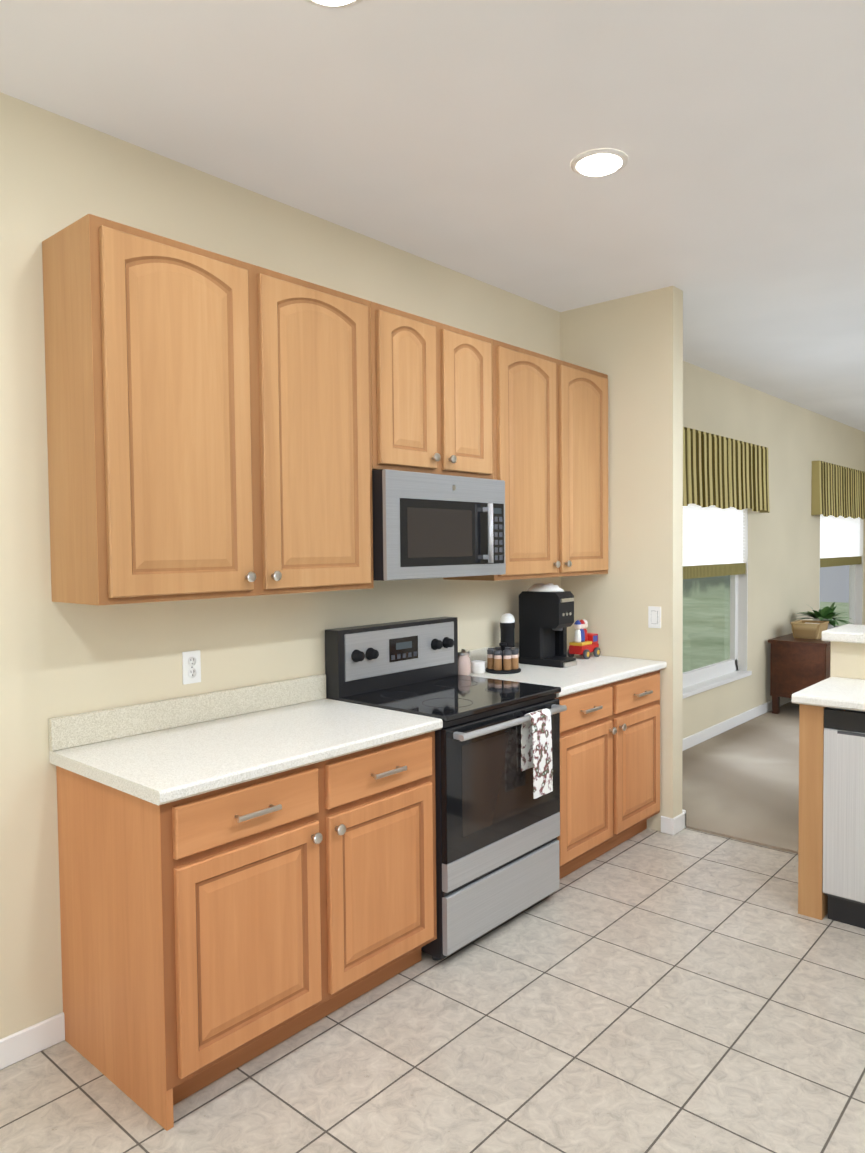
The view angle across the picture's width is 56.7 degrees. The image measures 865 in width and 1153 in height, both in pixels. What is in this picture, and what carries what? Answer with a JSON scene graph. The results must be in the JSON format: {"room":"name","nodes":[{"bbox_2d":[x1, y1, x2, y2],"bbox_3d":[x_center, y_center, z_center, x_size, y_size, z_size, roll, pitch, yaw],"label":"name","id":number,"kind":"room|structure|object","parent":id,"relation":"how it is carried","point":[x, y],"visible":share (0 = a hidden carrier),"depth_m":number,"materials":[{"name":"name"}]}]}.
{"room":"kitchen","nodes":[
{"label":"kitchen","id":0,"kind":"room"},
{"bbox_2d":[0,828,864,1152],"bbox_3d":[0.934,1.530,0.346,6.000,0.050,6.550,1,3,41],"label":"floor","id":1,"kind":"structure","parent":0,"point":[686,990],"depth_m":2.43,"materials":[{"name":"beige tile"}]},
{"bbox_2d":[48,674,442,1130],"bbox_3d":[-0.560,0.929,2.669,0.663,1.014,1.102,1,3,41],"label":"base cabinet","id":2,"kind":"object","parent":1,"relation":"on","point":[247,874],"visible":1,"depth_m":2.38,"materials":[{"name":"brown wood"}]},
{"bbox_2d":[325,617,566,960],"bbox_3d":[0.078,0.807,3.346,0.700,1.195,0.754,1,3,41],"label":"range","id":3,"kind":"object","parent":1,"relation":"on","point":[497,841],"visible":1,"depth_m":3.18,"materials":[{"name":"black metal"}]},
{"bbox_2d":[521,708,552,798],"bbox_3d":[0.422,0.708,3.227,0.065,0.336,0.135,1,3,41],"label":"hanging towel","id":4,"kind":"object","parent":3,"relation":"hanging from","point":[536,742],"visible":0.98,"depth_m":3.21,"materials":[{"name":"white fabric"}]},
{"bbox_2d":[465,642,666,879],"bbox_3d":[0.655,0.866,4.045,0.663,1.014,1.043,1,3,41],"label":"base cabinet","id":5,"kind":"object","parent":1,"relation":"on","point":[610,758],"visible":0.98,"depth_m":3.83,"materials":[{"name":"brown wood"}]},
{"bbox_2d":[458,649,470,674],"bbox_3d":[0.145,0.409,3.848,0.080,0.124,0.079,1,3,41],"label":"glass jar","id":6,"kind":"object","parent":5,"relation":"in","point":[464,663],"visible":0.9,"depth_m":3.82,"materials":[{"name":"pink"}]},
{"bbox_2d":[471,660,485,673],"bbox_3d":[0.221,0.440,3.889,0.074,0.058,0.074,1,3,41],"label":"ramekin","id":7,"kind":"object","parent":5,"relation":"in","point":[477,666],"visible":0.96,"depth_m":3.86,"materials":[{"name":"white ceramic"}]},
{"bbox_2d":[485,643,520,673],"bbox_3d":[0.346,0.395,3.930,0.176,0.141,0.176,1,3,41],"label":"spice rack","id":8,"kind":"object","parent":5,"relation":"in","point":[502,659],"visible":0.98,"depth_m":3.88,"materials":[{"name":"brown glass"}]},
{"bbox_2d":[500,613,515,647],"bbox_3d":[0.385,0.324,4.100,0.086,0.271,0.084,1,3,41],"label":"grinder","id":9,"kind":"object","parent":5,"relation":"on","point":[507,624],"visible":0.65,"depth_m":4.07,"materials":[{"name":"black plastic"}]},
{"bbox_2d":[519,591,576,667],"bbox_3d":[0.607,0.266,4.170,0.280,0.378,0.173,1,3,41],"label":"coffee maker","id":10,"kind":"object","parent":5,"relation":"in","point":[546,619],"visible":1,"depth_m":4.12,"materials":[{"name":"black plastic"}]},
{"bbox_2d":[527,583,564,591],"bbox_3d":[0.585,0.054,4.161,0.219,0.042,0.144,1,3,41],"label":"lid","id":11,"kind":"object","parent":10,"relation":"on","point":[547,587],"visible":0.96,"depth_m":4.11,"materials":[{"name":"white plastic"}]},
{"bbox_2d":[567,619,600,658],"bbox_3d":[0.833,0.339,4.406,0.118,0.210,0.180,1,3,41],"label":"toy truck","id":12,"kind":"object","parent":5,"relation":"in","point":[585,644],"visible":1,"depth_m":4.37,"materials":[{"name":"red plastic"}]},
{"bbox_2d":[792,701,864,919],"bbox_3d":[2.677,0.968,2.574,2.710,0.876,0.582,1,3,41],"label":"kitchen island","id":13,"kind":"object","parent":1,"relation":"on","point":[814,701],"depth_m":3.26,"materials":[{"name":"brown wood"}]},
{"bbox_2d":[792,677,864,708],"bbox_3d":[2.672,0.511,2.572,2.730,0.038,0.562,1,3,41],"label":"island countertop","id":14,"kind":"structure","parent":13,"relation":"on","point":[833,690],"depth_m":3.28,"materials":[{"name":"white stone"}]},
{"bbox_2d":[823,707,864,928],"bbox_3d":[1.973,0.956,3.226,0.600,0.868,0.528,1,3,41],"label":"dishwasher","id":15,"kind":"object","parent":1,"relation":"on","point":[844,820],"visible":0.94,"depth_m":3.18,"materials":[{"name":"grey metal"}]},
{"bbox_2d":[0,92,864,1038],"bbox_3d":[1.011,-0.072,5.044,0.150,2.910,13.800,1,3,41],"label":"wall","id":16,"kind":"structure","parent":0,"point":[56,176],"depth_m":2.76,"materials":[{"name":"paint"}]},
{"bbox_2d":[0,1012,64,1069],"bbox_3d":[-2.314,1.464,1.186,0.014,0.088,3.516,1,3,41],"label":"baseboard","id":17,"kind":"structure","parent":16,"relation":"attached to","point":[18,1046],"depth_m":2.42,"materials":[{"name":"white wood"}]},
{"bbox_2d":[182,650,200,683],"bbox_3d":[-0.848,0.320,2.824,0.008,0.114,0.070,1,3,41],"label":"electrical outlet","id":18,"kind":"object","parent":16,"relation":"attached to","point":[191,666],"visible":1,"depth_m":2.82,"materials":[{"name":"white plastic"}]},
{"bbox_2d":[42,214,373,605],"bbox_3d":[-0.683,-0.482,2.728,0.354,1.088,1.082,1,3,41],"label":"upper cabinet","id":19,"kind":"object","parent":16,"relation":"attached to","point":[209,429],"visible":1,"depth_m":2.46,"materials":[{"name":"brown wood"}]},
{"bbox_2d":[370,301,492,478],"bbox_3d":[-0.075,-0.742,3.411,0.354,0.631,0.760,1,3,41],"label":"upper cabinet","id":20,"kind":"object","parent":16,"relation":"attached to","point":[431,399],"visible":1,"depth_m":3.26,"materials":[{"name":"brown wood"}]},
{"bbox_2d":[372,469,505,580],"bbox_3d":[-0.045,-0.209,3.409,0.418,0.420,0.756,1,3,41],"label":"microwave","id":21,"kind":"object","parent":20,"relation":"attached to","point":[427,525],"visible":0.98,"depth_m":3.23,"materials":[{"name":"grey metal"}]},
{"bbox_2d":[443,339,607,580],"bbox_3d":[0.525,-0.544,4.096,0.354,1.088,1.043,1,3,41],"label":"upper cabinet","id":22,"kind":"object","parent":16,"relation":"attached to","point":[550,441],"visible":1,"depth_m":3.94,"materials":[{"name":"brown wood"}]},
{"bbox_2d":[683,508,751,698],"bbox_3d":[2.066,-0.053,6.215,0.175,1.855,1.790,1,3,41],"label":"window","id":23,"kind":"structure","parent":16,"relation":"in","point":[714,675],"depth_m":6.81,"materials":[{"name":"white"}]},
{"bbox_2d":[683,504,745,578],"bbox_3d":[2.081,-0.460,6.184,0.040,0.935,1.718,1,3,41],"label":"window blind","id":24,"kind":"object","parent":23,"relation":"attached to","point":[713,539],"visible":0.38,"depth_m":6.33,"materials":[{"name":"white fabric"}]},
{"bbox_2d":[683,427,769,512],"bbox_3d":[2.128,-0.796,6.107,0.093,0.562,2.320,1,3,41],"label":"valance","id":25,"kind":"object","parent":23,"relation":"attached to","point":[721,472],"visible":0.71,"depth_m":6.20,"materials":[{"name":"fabric"}]},
{"bbox_2d":[682,697,791,825],"bbox_3d":[3.500,1.172,7.261,0.694,0.088,7.270,1,3,41],"label":"baseboard","id":26,"kind":"structure","parent":16,"relation":"attached to","point":[690,741],"depth_m":6.50,"materials":[{"name":"white wood"}]},
{"bbox_2d":[819,518,862,625],"bbox_3d":[4.579,-0.181,9.063,0.175,1.855,1.790,1,3,41],"label":"window","id":27,"kind":"structure","parent":16,"relation":"in","point":[855,599],"depth_m":9.69,"materials":[{"name":"white"}]},
{"bbox_2d":[811,461,864,519],"bbox_3d":[4.641,-0.925,8.954,0.093,0.562,2.320,1,3,41],"label":"valance","id":28,"kind":"object","parent":27,"relation":"attached to","point":[838,491],"visible":1,"depth_m":8.52,"materials":[{"name":"fabric"}]},
{"bbox_2d":[820,514,861,567],"bbox_3d":[4.594,-0.589,9.031,0.040,0.935,1.718,1,3,41],"label":"window blind","id":29,"kind":"object","parent":27,"relation":"attached to","point":[840,537],"visible":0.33,"depth_m":9.02,"materials":[{"name":"white fabric"}]},
{"bbox_2d":[0,0,864,431],"bbox_3d":[3.246,-1.527,3.006,6.150,0.100,13.800,1,3,41],"label":"ceiling","id":30,"kind":"structure","parent":0,"point":[728,200],"depth_m":2.56,"materials":[{"name":"paint"}]},
{"bbox_2d":[305,0,362,8],"bbox_3d":[-0.238,-1.389,1.878,0.196,0.021,0.196,1,3,41],"label":"recessed light","id":31,"kind":"object","parent":30,"relation":"in","point":[335,4],"visible":1,"depth_m":1.94,"materials":[{"name":"white"}]},
{"bbox_2d":[571,148,627,176],"bbox_3d":[0.580,-1.431,2.790,0.196,0.021,0.196,1,3,41],"label":"recessed light","id":32,"kind":"object","parent":30,"relation":"in","point":[598,162],"visible":1,"depth_m":2.76,"materials":[{"name":"white"}]},
{"bbox_2d":[560,286,682,830],"bbox_3d":[1.037,-0.076,4.446,0.680,2.860,0.120,1,3,41],"label":"wall","id":33,"kind":"structure","parent":0,"point":[631,346],"depth_m":4.28,"materials":[{"name":"paint"}]},
{"bbox_2d":[648,606,660,627],"bbox_3d":[1.177,0.216,4.250,0.070,0.114,0.008,1,3,41],"label":"light switch","id":34,"kind":"object","parent":33,"relation":"attached to","point":[654,616],"visible":1,"depth_m":4.25,"materials":[{"name":"white plastic"}]},
{"bbox_2d":[661,812,685,834],"bbox_3d":[1.289,1.315,4.287,0.074,0.088,0.148,1,3,41],"label":"baseboard","id":35,"kind":"object","parent":33,"relation":"attached to","point":[674,826],"visible":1,"depth_m":4.24,"materials":[{"name":"white wood"}]},
{"bbox_2d":[682,701,798,853],"bbox_3d":[5.497,1.290,5.517,6.000,0.062,7.250,1,3,41],"label":"floor","id":36,"kind":"structure","parent":0,"point":[740,782],"depth_m":5.10,"materials":[{"name":"beige carpet"}]},
{"bbox_2d":[768,626,838,713],"bbox_3d":[3.717,0.870,7.609,0.490,0.663,1.640,1,3,41],"label":"side table","id":37,"kind":"object","parent":36,"relation":"on","point":[797,664],"visible":0.54,"depth_m":7.02,"materials":[{"name":"brown wood"}]},
{"bbox_2d":[790,620,828,638],"bbox_3d":[3.425,0.482,7.275,0.256,0.140,0.316,1,3,41],"label":"basket","id":38,"kind":"object","parent":37,"relation":"on","point":[807,629],"visible":0.92,"depth_m":7.17,"materials":[{"name":"beige wicker"}]},
{"bbox_2d":[793,602,851,629],"bbox_3d":[3.668,0.388,7.551,0.559,0.302,0.479,1,3,41],"label":"potted plant","id":39,"kind":"object","parent":38,"relation":"in","point":[827,613],"visible":0.83,"depth_m":7.50,"materials":[{"name":"green plant"}]},
{"bbox_2d":[822,624,864,679],"bbox_3d":[2.987,0.829,2.907,2.830,1.125,0.430,1,3,41],"label":"wall","id":40,"kind":"structure","parent":0,"point":[847,660],"depth_m":3.64,"materials":[{"name":"paint"}]},
{"label":"outside","id":41,"kind":"structure","parent":0,"visible":0},
{"bbox_2d":[683,575,729,598],"bbox_3d":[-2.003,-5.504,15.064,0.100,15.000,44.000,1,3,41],"label":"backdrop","id":42,"kind":"structure","parent":41,"point":[724,586],"depth_m":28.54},
{"bbox_2d":[683,597,848,672],"bbox_3d":[0.009,1.431,10.933,8.590,0.100,36.000,1,3,41],"label":"ground","id":43,"kind":"structure","parent":41,"point":[705,610],"depth_m":17.00,"materials":[{"name":"green plant"}]}
]}

